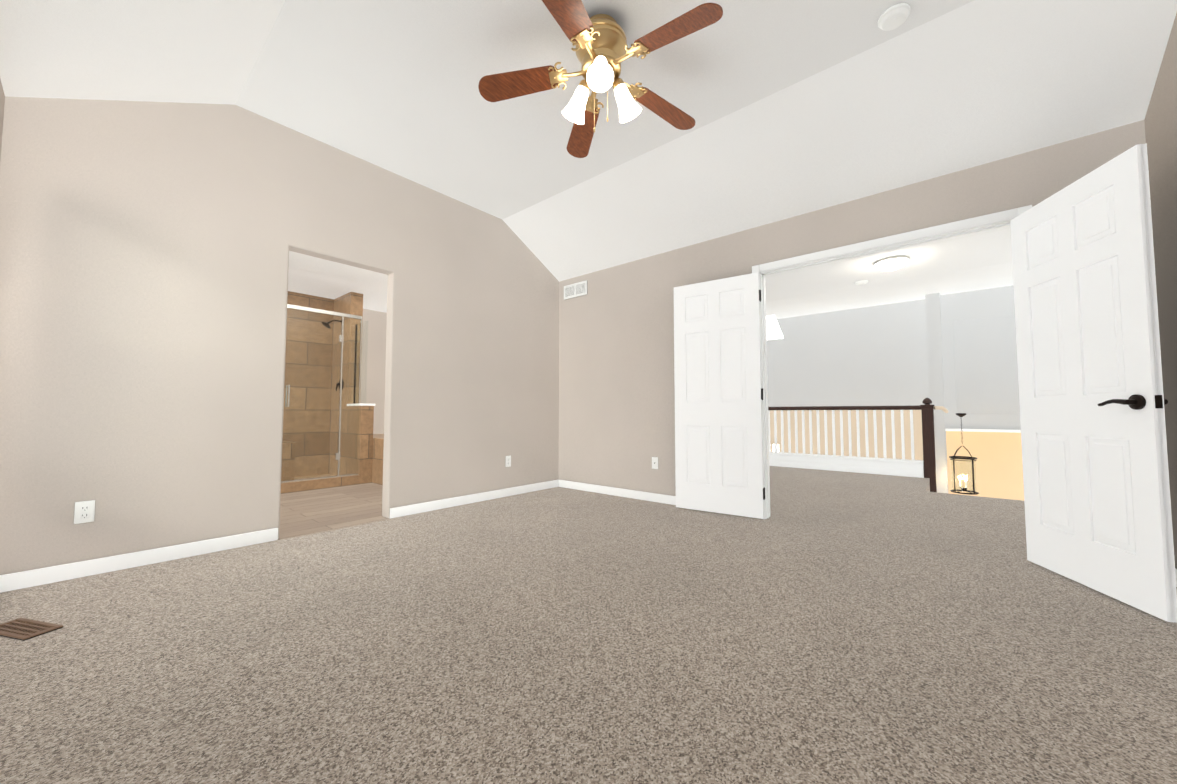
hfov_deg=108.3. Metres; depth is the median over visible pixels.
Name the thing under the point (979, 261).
ceiling
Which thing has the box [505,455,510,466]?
outlet
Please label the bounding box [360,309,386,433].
wall
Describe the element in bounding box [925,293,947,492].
column
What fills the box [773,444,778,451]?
outlet
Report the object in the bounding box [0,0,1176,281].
ceiling
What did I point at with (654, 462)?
outlet
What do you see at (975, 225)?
door frame
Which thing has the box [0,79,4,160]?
wall
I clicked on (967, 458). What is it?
pendant lantern
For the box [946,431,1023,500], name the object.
wall
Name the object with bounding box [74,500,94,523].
outlet
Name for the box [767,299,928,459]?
wall
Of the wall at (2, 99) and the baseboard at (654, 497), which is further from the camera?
the baseboard at (654, 497)
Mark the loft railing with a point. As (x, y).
(925, 467)
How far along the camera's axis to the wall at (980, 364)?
6.50 m
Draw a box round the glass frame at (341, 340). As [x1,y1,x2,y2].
[281,304,367,482]
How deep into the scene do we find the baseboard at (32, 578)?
2.37 m
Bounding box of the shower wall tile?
[281,291,383,493]
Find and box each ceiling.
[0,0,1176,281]
[288,251,387,312]
[765,227,1013,318]
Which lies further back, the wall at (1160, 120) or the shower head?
the shower head
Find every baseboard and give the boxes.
[0,528,277,592]
[390,479,559,518]
[560,480,675,504]
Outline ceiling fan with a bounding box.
[478,0,722,157]
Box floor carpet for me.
[0,466,1176,783]
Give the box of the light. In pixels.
[873,256,909,270]
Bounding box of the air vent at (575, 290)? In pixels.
[564,280,586,299]
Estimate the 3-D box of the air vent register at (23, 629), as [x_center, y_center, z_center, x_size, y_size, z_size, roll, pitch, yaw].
[-2.271,0.952,1.706,0.270,0.008,0.105,-1,-3,14]
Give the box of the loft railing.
[768,398,948,491]
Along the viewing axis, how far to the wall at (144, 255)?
2.66 m
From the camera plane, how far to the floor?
3.81 m
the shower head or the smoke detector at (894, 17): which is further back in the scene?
the shower head
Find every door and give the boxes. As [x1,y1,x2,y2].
[674,272,764,518]
[1010,143,1176,622]
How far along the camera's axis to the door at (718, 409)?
3.67 m
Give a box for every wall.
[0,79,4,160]
[0,97,558,574]
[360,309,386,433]
[558,120,1145,495]
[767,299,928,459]
[940,285,1020,429]
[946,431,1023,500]
[1144,13,1176,568]
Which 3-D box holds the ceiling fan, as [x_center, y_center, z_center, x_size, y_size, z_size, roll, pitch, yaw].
[0.109,-1.640,2.204,1.203,0.565,1.256,-2,-4,40]
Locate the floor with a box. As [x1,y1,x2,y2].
[278,483,388,539]
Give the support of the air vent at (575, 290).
in the wall at (616, 386)
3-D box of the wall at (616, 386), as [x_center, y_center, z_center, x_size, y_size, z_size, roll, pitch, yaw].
[1.355,-0.248,3.689,4.620,2.600,0.120,-2,-4,40]
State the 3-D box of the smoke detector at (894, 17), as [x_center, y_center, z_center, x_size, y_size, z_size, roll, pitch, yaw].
[1.563,-1.903,2.175,0.136,0.042,0.136,-2,-4,40]
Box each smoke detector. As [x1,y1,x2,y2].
[855,280,867,285]
[878,3,910,30]
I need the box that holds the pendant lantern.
[949,413,978,494]
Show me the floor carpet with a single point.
(822, 626)
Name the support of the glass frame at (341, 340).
attached to the shower wall tile
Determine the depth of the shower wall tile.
5.57 m
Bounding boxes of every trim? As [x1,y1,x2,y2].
[347,403,374,405]
[945,428,1020,432]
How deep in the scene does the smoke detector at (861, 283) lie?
5.09 m
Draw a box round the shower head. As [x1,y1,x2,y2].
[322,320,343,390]
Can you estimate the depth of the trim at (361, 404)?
5.26 m
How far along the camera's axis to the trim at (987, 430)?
6.39 m
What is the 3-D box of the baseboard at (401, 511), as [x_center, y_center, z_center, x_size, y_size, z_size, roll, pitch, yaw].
[-0.993,1.040,4.233,0.016,0.082,1.961,-2,-4,40]
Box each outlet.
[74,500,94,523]
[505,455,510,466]
[652,457,657,468]
[773,444,778,451]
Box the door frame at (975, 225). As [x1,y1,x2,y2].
[752,205,1031,518]
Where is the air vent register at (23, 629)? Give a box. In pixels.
[0,618,63,640]
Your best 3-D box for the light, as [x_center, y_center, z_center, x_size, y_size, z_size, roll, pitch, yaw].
[3.145,-1.301,4.413,0.310,0.104,0.310,-2,-4,40]
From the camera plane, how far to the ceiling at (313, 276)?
5.07 m
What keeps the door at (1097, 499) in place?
in the wall at (616, 386)

